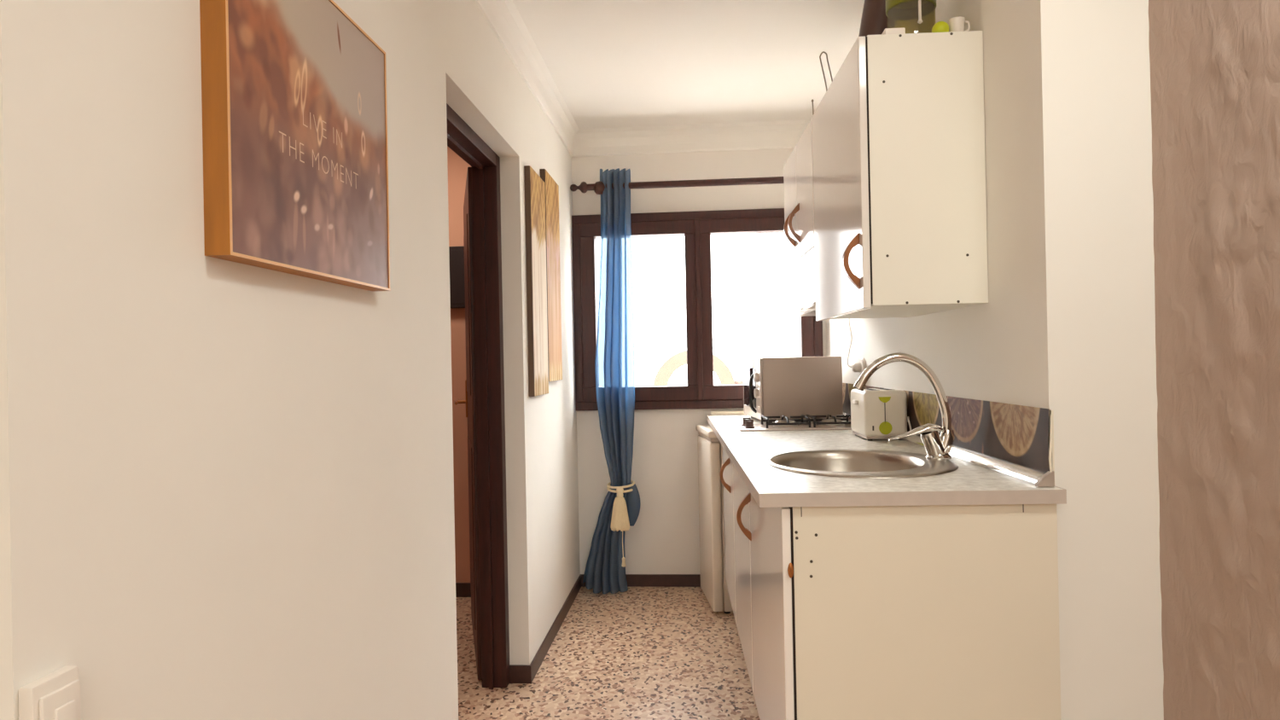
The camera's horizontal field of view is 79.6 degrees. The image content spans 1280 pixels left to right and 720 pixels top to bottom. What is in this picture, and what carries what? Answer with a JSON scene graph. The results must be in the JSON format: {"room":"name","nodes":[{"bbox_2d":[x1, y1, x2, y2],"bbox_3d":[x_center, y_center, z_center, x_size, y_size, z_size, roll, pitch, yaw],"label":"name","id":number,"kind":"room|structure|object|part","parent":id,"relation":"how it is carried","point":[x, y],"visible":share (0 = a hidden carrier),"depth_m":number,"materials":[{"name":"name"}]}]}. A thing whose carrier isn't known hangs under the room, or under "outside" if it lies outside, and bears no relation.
{"room":"kitchen","nodes":[
{"label":"kitchen","id":0,"kind":"room"},
{"bbox_2d":[0,0,580,719],"bbox_3d":[-0.522,-0.004,2.372,0.120,2.374,3.318,-1,0,4],"label":"wall","id":1,"kind":"structure","parent":0,"point":[227,487],"depth_m":1.03,"materials":[{"name":"beige paint"}]},
{"bbox_2d":[18,665,81,719],"bbox_3d":[-0.565,0.363,0.743,0.025,0.116,0.056,-1,0,4],"label":"light switch","id":2,"kind":"object","parent":1,"relation":"attached to","point":[55,695],"visible":1,"depth_m":0.73,"materials":[{"name":"beige plastic"}]},
{"bbox_3d":[-0.559,0.366,0.742,0.006,0.098,0.045,-1,0,4],"label":"frame","id":3,"kind":"part","parent":2,"relation":"part of","materials":[{"name":"beige plastic"}]},
{"bbox_2d":[199,0,390,291],"bbox_3d":[-0.535,-0.372,1.262,0.036,0.471,0.520,-1,0,4],"label":"framed print","id":4,"kind":"object","parent":1,"relation":"attached to","point":[293,92],"visible":1,"depth_m":1.17,"materials":[{"name":"brown paper"}]},
{"bbox_2d":[446,103,509,689],"bbox_3d":[-0.623,0.221,2.796,0.259,1.930,1.590,-1,0,-8],"label":"door frame","id":5,"kind":"structure","parent":1,"relation":"in","point":[484,400],"depth_m":2.78,"materials":[{"name":"brown wood"}]},
{"bbox_3d":[-0.823,0.192,3.463,0.057,0.016,0.124,-1,0,4],"label":"handle","id":6,"kind":"part","parent":5,"relation":"part of","materials":[{"name":"gold metal"}]},
{"bbox_3d":[-0.794,0.176,3.516,0.009,0.170,0.040,-1,0,-14],"label":"handle plate","id":7,"kind":"part","parent":5,"relation":"part of","materials":[{"name":"gold metal"}]},
{"bbox_2d":[509,664,531,683],"bbox_3d":[-0.438,1.151,2.814,0.083,0.064,0.009,-1,0,4],"label":"baseboard","id":8,"kind":"structure","parent":1,"relation":"in","point":[518,673],"depth_m":2.81,"materials":[{"name":"brown wood"}]},
{"bbox_2d":[474,0,579,157],"bbox_3d":[-0.460,-1.128,2.368,0.050,0.128,3.318,-1,0,4],"label":"trim","id":9,"kind":"structure","parent":1,"relation":"attached to","point":[503,16],"depth_m":2.93,"materials":[{"name":"white paint"}]},
{"bbox_2d":[523,165,548,396],"bbox_3d":[-0.406,-0.297,3.033,0.024,0.871,0.277,-1,0,4],"label":"canvas panel","id":10,"kind":"object","parent":1,"relation":"attached to","point":[534,185],"visible":1,"depth_m":2.96,"materials":[{"name":"brown"}]},
{"bbox_2d":[539,168,562,381],"bbox_3d":[-0.384,-0.351,3.339,0.024,0.883,0.310,-1,0,4],"label":"canvas panel","id":11,"kind":"object","parent":1,"relation":"attached to","point":[551,188],"visible":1,"depth_m":3.32,"materials":[{"name":"brown"}]},
{"bbox_2d":[529,575,581,681],"bbox_3d":[-0.435,1.151,2.365,0.008,0.062,3.318,-1,0,4],"label":"baseboard","id":12,"kind":"structure","parent":1,"relation":"attached to","point":[543,650],"depth_m":3.26,"materials":[{"name":"wood"}]},
{"bbox_2d":[447,145,471,582],"bbox_3d":[-1.623,0.022,3.984,2.320,2.374,0.100,-1,0,4],"label":"wall","id":13,"kind":"structure","parent":0,"point":[457,167],"depth_m":3.88,"materials":[{"name":"brown paint"}]},
{"bbox_2d":[448,246,465,308],"bbox_3d":[-1.174,-0.409,3.876,0.790,0.307,0.048,-1,0,4],"label":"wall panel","id":14,"kind":"object","parent":13,"relation":"attached to","point":[456,253],"visible":0.02,"depth_m":3.83,"materials":[{"name":"black"}]},
{"bbox_2d":[455,582,471,597],"bbox_3d":[-1.415,1.169,3.913,1.740,0.070,0.010,-1,0,4],"label":"baseboard","id":15,"kind":"structure","parent":13,"relation":"attached to","point":[462,590],"depth_m":3.87,"materials":[{"name":"brown wood"}]},
{"bbox_2d":[455,587,759,719],"bbox_3d":[0.062,1.228,0.489,6.400,0.120,7.385,-1,0,4],"label":"floor","id":16,"kind":"structure","parent":0,"point":[637,653],"depth_m":2.95,"materials":[{"name":"stone"}]},
{"bbox_2d":[696,424,733,613],"bbox_3d":[0.559,0.743,3.731,0.506,0.842,0.401,-1,0,-4],"label":"fridge","id":17,"kind":"object","parent":16,"relation":"on","point":[710,451],"visible":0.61,"depth_m":3.53,"materials":[{"name":"white metal"}]},
{"bbox_3d":[0.551,0.339,3.732,0.506,0.032,0.401,-1,0,-4],"label":"lid","id":18,"kind":"part","parent":17,"relation":"part of","materials":[{"name":"white plastic"}]},
{"bbox_3d":[0.337,0.768,3.715,0.048,0.778,0.395,-1,0,-4],"label":"door","id":19,"kind":"part","parent":17,"relation":"part of","materials":[{"name":"white metal"}]},
{"bbox_2d":[719,446,736,623],"bbox_3d":[0.627,0.731,3.181,0.603,0.861,0.590,-1,0,2],"label":"base cabinet","id":20,"kind":"object","parent":16,"relation":"on","point":[726,470],"visible":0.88,"depth_m":3.11,"materials":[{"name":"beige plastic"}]},
{"bbox_3d":[0.335,0.453,3.033,0.042,0.142,0.018,-1,0,2],"label":"handle","id":21,"kind":"part","parent":20,"relation":"part of","materials":[{"name":"brown wood"}]},
{"bbox_2d":[733,464,753,692],"bbox_3d":[0.624,0.730,2.581,0.561,0.861,0.600,-1,0,2],"label":"base cabinet","id":22,"kind":"object","parent":16,"relation":"on","point":[742,560],"visible":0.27,"depth_m":2.54,"materials":[{"name":"white laminate"}]},
{"bbox_2d":[736,491,1061,719],"bbox_3d":[0.577,0.730,1.930,0.603,0.861,0.694,-1,0,2],"label":"base cabinet","id":23,"kind":"object","parent":16,"relation":"on","point":[926,612],"visible":0.96,"depth_m":1.59,"materials":[{"name":"white laminate"}]},
{"bbox_3d":[0.303,0.459,2.251,0.042,0.142,0.018,-1,0,2],"label":"handle","id":24,"kind":"part","parent":23,"relation":"part of","materials":[{"name":"brown wood"}]},
{"bbox_3d":[0.325,0.652,1.944,0.018,0.683,0.685,-1,0,2],"label":"door","id":25,"kind":"part","parent":23,"relation":"part of","materials":[{"name":"white paint"}]},
{"bbox_2d":[706,410,1066,507],"bbox_3d":[0.605,0.278,2.759,0.622,0.045,2.364,-1,0,2],"label":"countertop","id":26,"kind":"structure","parent":23,"relation":"on","point":[750,452],"depth_m":1.71,"materials":[{"name":"grey laminate"}]},
{"bbox_2d":[742,355,843,423],"bbox_3d":[0.665,0.130,3.489,0.385,0.284,0.435,-1,0,-2],"label":"microwave","id":27,"kind":"object","parent":26,"relation":"on","point":[797,386],"visible":0.93,"depth_m":3.27,"materials":[{"name":"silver metal"}]},
{"bbox_3d":[0.501,0.125,3.518,0.004,0.178,0.305,-1,0,-2],"label":"door glass","id":28,"kind":"part","parent":27,"relation":"part of","materials":[{"name":"black glass"}]},
{"bbox_3d":[0.495,0.144,3.365,0.037,0.180,0.014,-1,0,-2],"label":"handle","id":29,"kind":"part","parent":27,"relation":"part of","materials":[{"name":"black plastic"}]},
{"bbox_3d":[0.509,0.125,3.483,0.012,0.268,0.435,-1,0,-2],"label":"panel","id":30,"kind":"part","parent":27,"relation":"part of","materials":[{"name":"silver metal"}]},
{"bbox_2d":[734,413,851,431],"bbox_3d":[0.638,0.248,3.099,0.490,0.047,0.280,-1,0,2],"label":"gas hob","id":31,"kind":"object","parent":26,"relation":"in","point":[788,424],"visible":0.94,"depth_m":3.04,"materials":[{"name":"silver metal"}]},
{"bbox_3d":[0.438,0.252,3.155,0.042,0.033,0.042,-1,0,2],"label":"knob","id":32,"kind":"part","parent":31,"relation":"part of","materials":[{"name":"brown plastic"}]},
{"bbox_3d":[0.433,0.252,3.045,0.042,0.033,0.042,-1,0,2],"label":"knob","id":33,"kind":"part","parent":31,"relation":"part of","materials":[{"name":"brown plastic"}]},
{"bbox_3d":[0.586,0.255,3.100,0.100,0.021,0.100,-1,0,2],"label":"burner","id":34,"kind":"part","parent":31,"relation":"part of","materials":[{"name":"silver metal"}]},
{"bbox_3d":[0.638,0.268,3.098,0.490,0.007,0.280,-1,0,2],"label":"hob plate","id":35,"kind":"part","parent":31,"relation":"part of","materials":[{"name":"silver metal"}]},
{"bbox_3d":[0.771,0.251,3.093,0.100,0.021,0.100,-1,0,2],"label":"burner","id":36,"kind":"part","parent":31,"relation":"part of","materials":[{"name":"silver metal"}]},
{"bbox_2d":[768,448,958,478],"bbox_3d":[0.578,0.344,2.021,0.474,0.158,0.540,-1,0,2],"label":"sink","id":37,"kind":"object","parent":26,"relation":"in","point":[837,462],"visible":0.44,"depth_m":2.18,"materials":[{"name":"silver metal"}]},
{"bbox_2d":[850,388,911,440],"bbox_3d":[0.816,0.184,2.630,0.161,0.167,0.248,-1,0,2],"label":"toaster","id":38,"kind":"object","parent":26,"relation":"on","point":[875,413],"visible":0.84,"depth_m":2.54,"materials":[{"name":"beige"}]},
{"bbox_3d":[0.742,0.145,2.650,0.013,0.014,0.035,-1,0,2],"label":"lever","id":39,"kind":"part","parent":38,"relation":"part of","materials":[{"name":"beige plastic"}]},
{"bbox_2d":[878,396,890,402],"bbox_3d":[0.808,0.131,2.539,0.042,0.019,0.002,-1,0,2],"label":"print","id":40,"kind":"object","parent":38,"relation":"attached to","point":[883,399],"depth_m":2.54},
{"bbox_2d":[878,421,892,434],"bbox_3d":[0.811,0.225,2.539,0.043,0.043,0.002,-1,0,2],"label":"print","id":41,"kind":"object","parent":38,"relation":"attached to","point":[885,427],"depth_m":2.54},
{"bbox_3d":[0.886,0.221,2.535,0.012,0.069,0.066,-1,0,12],"label":"power cord","id":42,"kind":"part","parent":38,"relation":"part of","materials":[{"name":"beige plastic"}]},
{"bbox_2d":[853,353,954,459],"bbox_3d":[0.703,0.124,2.043,0.261,0.286,0.062,-1,0,2],"label":"tap","id":43,"kind":"object","parent":26,"relation":"on","point":[937,446],"visible":1,"depth_m":2.04,"materials":[{"name":"silver metal"}]},
{"bbox_3d":[0.704,0.088,2.052,0.245,0.214,0.024,-1,0,4],"label":"spout","id":44,"kind":"part","parent":43,"relation":"part of","materials":[{"name":"silver metal"}]},
{"bbox_3d":[0.727,0.191,2.033,0.136,0.045,0.044,-1,0,2],"label":"lever","id":45,"kind":"part","parent":43,"relation":"part of","materials":[{"name":"silver metal"}]},
{"bbox_2d":[512,0,864,129],"bbox_3d":[0.012,-1.266,0.494,6.400,0.120,7.385,-1,0,4],"label":"ceiling","id":46,"kind":"structure","parent":0,"point":[613,63],"depth_m":3.03,"materials":[{"name":"white paint"}]},
{"bbox_2d":[571,148,826,574],"bbox_3d":[0.309,-0.017,4.073,6.400,2.374,0.200,-1,0,4],"label":"wall","id":47,"kind":"structure","parent":0,"point":[664,538],"depth_m":3.99,"materials":[{"name":"white paint"}]},
{"bbox_2d":[579,574,700,587],"bbox_3d":[0.339,1.138,3.966,1.310,0.062,0.009,-1,0,4],"label":"baseboard","id":48,"kind":"structure","parent":47,"relation":"attached to","point":[633,580],"depth_m":3.98,"materials":[{"name":"brown wood"}]},
{"bbox_2d":[570,176,783,194],"bbox_3d":[0.272,-0.883,3.901,1.252,0.070,0.149,-1,0,4],"label":"curtain rod","id":49,"kind":"object","parent":47,"relation":"attached to","point":[598,187],"visible":0.77,"depth_m":3.85,"materials":[{"name":"brown wood"}]},
{"bbox_2d":[582,168,640,593],"bbox_3d":[-0.160,0.098,3.894,0.300,2.138,0.123,-1,0,1],"label":"curtain","id":50,"kind":"object","parent":49,"relation":"hanging from","point":[614,365],"visible":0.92,"depth_m":3.86,"materials":[{"name":"blue fabric"}]},
{"bbox_2d":[606,479,634,567],"bbox_3d":[-0.093,0.822,3.868,0.145,0.420,0.157,-1,0,4],"label":"tieback","id":51,"kind":"object","parent":50,"relation":"attached to","point":[619,520],"visible":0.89,"depth_m":3.81,"materials":[{"name":"beige fabric"}]},
{"bbox_3d":[-0.095,0.638,3.888,0.145,0.053,0.117,-1,0,4],"label":"cord","id":52,"kind":"part","parent":51,"relation":"part of","materials":[{"name":"beige fabric"}]},
{"bbox_3d":[-0.083,0.929,3.831,0.022,0.204,0.022,-1,0,4],"label":"cord","id":53,"kind":"part","parent":51,"relation":"part of","materials":[{"name":"beige fabric"}]},
{"bbox_2d":[572,119,809,157],"bbox_3d":[0.297,-1.140,3.949,1.320,0.128,0.050,-1,0,4],"label":"trim","id":54,"kind":"structure","parent":47,"relation":"attached to","point":[780,134],"depth_m":3.96,"materials":[{"name":"white paint"}]},
{"bbox_2d":[571,208,823,411],"bbox_3d":[0.291,-0.256,3.976,1.273,1.015,0.117,-1,0,4],"label":"window","id":55,"kind":"structure","parent":47,"relation":"in","point":[697,228],"depth_m":3.93,"materials":[{"name":"brown wood"}]},
{"bbox_3d":[0.001,-0.251,3.988,0.603,0.925,0.077,-1,0,4],"label":"sash","id":56,"kind":"part","parent":55,"relation":"part of","materials":[{"name":"brown wood"}]},
{"bbox_3d":[0.593,-0.263,3.943,0.575,0.925,0.077,-1,0,4],"label":"sash","id":57,"kind":"part","parent":55,"relation":"part of","materials":[{"name":"brown wood"}]},
{"bbox_2d":[939,429,954,453],"bbox_3d":[0.807,0.225,2.044,0.057,0.080,0.038,-1,0,2],"label":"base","id":58,"kind":"object","parent":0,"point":[946,437],"depth_m":2.03,"materials":[{"name":"silver metal"}]},
{"bbox_2d":[826,0,1114,719],"bbox_3d":[0.968,-0.033,2.839,0.120,2.374,2.448,-1,0,2],"label":"wall","id":59,"kind":"structure","parent":0,"point":[1038,340],"depth_m":1.62,"materials":[{"name":"beige paint"}]},
{"bbox_2d":[783,118,814,268],"bbox_3d":[0.723,-0.600,2.886,0.349,0.431,0.645,-1,0,2],"label":"upper cabinet","id":60,"kind":"object","parent":59,"relation":"attached to","point":[798,169],"visible":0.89,"depth_m":2.83,"materials":[{"name":"white laminate"}]},
{"bbox_3d":[0.574,-0.506,2.955,0.042,0.147,0.018,-1,0,2],"label":"handle","id":61,"kind":"part","parent":60,"relation":"part of","materials":[{"name":"brown wood"}]},
{"bbox_3d":[0.607,-0.597,3.057,0.019,0.429,0.310,-1,0,2],"label":"door","id":62,"kind":"part","parent":60,"relation":"part of","materials":[{"name":"white paint"}]},
{"bbox_3d":[0.569,-0.506,2.845,0.042,0.147,0.018,-1,0,2],"label":"handle","id":63,"kind":"part","parent":60,"relation":"part of","materials":[{"name":"brown wood"}]},
{"bbox_3d":[0.594,-0.597,2.735,0.019,0.429,0.329,-1,0,2],"label":"door","id":64,"kind":"part","parent":60,"relation":"part of","materials":[{"name":"white paint"}]},
{"bbox_2d":[785,246,815,316],"bbox_3d":[0.748,-0.284,2.885,0.310,0.200,0.645,-1,0,2],"label":"hood","id":65,"kind":"object","parent":59,"relation":"attached to","point":[800,276],"visible":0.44,"depth_m":2.85,"materials":[{"name":"white paint"}]},
{"bbox_2d":[846,319,866,375],"bbox_3d":[0.877,-0.136,3.269,0.099,0.419,0.288,-1,0,2],"label":"wall socket","id":66,"kind":"object","parent":59,"relation":"attached to","point":[860,366],"visible":0.75,"depth_m":3.15,"materials":[{"name":"beige plastic"}]},
{"bbox_3d":[0.915,0.031,3.166,0.014,0.084,0.084,-1,0,2],"label":"plate","id":67,"kind":"part","parent":66,"relation":"part of","materials":[{"name":"beige plastic"}]},
{"bbox_2d":[811,30,988,320],"bbox_3d":[0.699,-0.474,2.239,0.349,0.684,0.639,-1,0,2],"label":"upper cabinet","id":68,"kind":"object","parent":59,"relation":"attached to","point":[898,153],"visible":1,"depth_m":1.92,"materials":[{"name":"white laminate"}]},
{"bbox_2d":[819,51,832,92],"bbox_3d":[0.591,-0.895,2.427,0.051,0.162,0.012,-1,0,45],"label":"wire loop","id":69,"kind":"object","parent":68,"relation":"on","point":[825,53],"visible":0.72,"depth_m":2.43,"materials":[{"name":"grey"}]},
{"bbox_3d":[0.576,-0.471,2.244,0.019,0.682,0.635,-1,0,2],"label":"door","id":70,"kind":"part","parent":68,"relation":"part of","materials":[{"name":"white paint"}]},
{"bbox_3d":[0.539,-0.252,1.963,0.042,0.142,0.018,-1,0,2],"label":"handle","id":71,"kind":"part","parent":68,"relation":"part of","materials":[{"name":"brown wood"}]},
{"bbox_2d":[858,0,895,36],"bbox_3d":[0.750,-1.020,2.434,0.118,0.416,0.186,-1,0,-30],"label":"exhaust pipe","id":72,"kind":"object","parent":68,"relation":"on","point":[874,20],"visible":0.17,"depth_m":2.38,"materials":[{"name":"brown metal"}]},
{"bbox_2d":[881,28,905,34],"bbox_3d":[0.640,-0.825,1.944,0.050,0.017,0.035,-1,0,2],"label":"box","id":73,"kind":"object","parent":68,"relation":"on","point":[887,31],"visible":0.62,"depth_m":1.93,"materials":[{"name":"beige plastic"}]},
{"bbox_2d":[885,0,936,23],"bbox_3d":[0.731,-0.907,2.070,0.129,0.177,0.135,-1,0,2],"label":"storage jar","id":74,"kind":"object","parent":68,"relation":"on","point":[895,9],"visible":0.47,"depth_m":2.12,"materials":[{"name":"green glass"}]},
{"bbox_2d":[931,21,948,32],"bbox_3d":[0.765,-0.840,1.957,0.042,0.042,0.042,-1,0,2],"label":"ball","id":75,"kind":"object","parent":68,"relation":"on","point":[940,26],"visible":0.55,"depth_m":1.94,"materials":[{"name":"yellow plastic"}]},
{"bbox_2d":[947,16,970,31],"bbox_3d":[0.808,-0.842,1.957,0.050,0.045,0.042,-1,0,-33],"label":"cup","id":76,"kind":"object","parent":68,"relation":"on","point":[956,24],"visible":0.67,"depth_m":1.94,"materials":[{"name":"white ceramic"}]},
{"bbox_3d":[0.830,-0.847,1.954,0.019,0.032,0.006,-1,0,2],"label":"handle","id":77,"kind":"part","parent":76,"relation":"part of","materials":[{"name":"beige ceramic"}]},
{"bbox_2d":[842,383,1054,487],"bbox_3d":[0.890,0.184,2.759,0.040,0.161,2.334,-1,0,2],"label":"backsplash","id":78,"kind":"structure","parent":59,"relation":"attached to","point":[1015,441],"depth_m":1.87,"materials":[{"name":"tile"}]},
{"bbox_2d":[1099,0,1163,719],"bbox_3d":[2.123,-0.058,1.628,2.287,2.374,0.120,-1,0,2],"label":"wall","id":79,"kind":"structure","parent":0,"point":[1124,27],"depth_m":1.61,"materials":[{"name":"beige paint"}]},
{"bbox_2d":[1148,0,1279,719],"bbox_3d":[1.088,-0.040,0.479,0.301,2.374,2.320,-1,0,4],"label":"wall","id":80,"kind":"structure","parent":0,"point":[1215,64],"depth_m":1.41,"materials":[{"name":"beige paint"}]},
{"label":"outside","id":81,"kind":"structure","parent":0,"visible":0},
{"bbox_3d":[1.757,4.278,22.021,60.000,0.200,35.815,-1,0,4],"label":"terrace","id":82,"kind":"object","parent":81,"visible":0},
{"bbox_2d":[652,350,735,386],"bbox_3d":[1.031,1.994,14.212,1.505,4.364,0.500,-1,0,4],"label":"arch","id":83,"kind":"object","parent":82,"relation":"on","point":[672,364],"visible":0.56,"depth_m":13.98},
{"bbox_2d":[734,380,743,384],"bbox_3d":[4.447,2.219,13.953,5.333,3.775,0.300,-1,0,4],"label":"parapet","id":84,"kind":"object","parent":82,"relation":"on","point":[736,382],"visible":0.07,"depth_m":14.00,"materials":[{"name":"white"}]}
]}

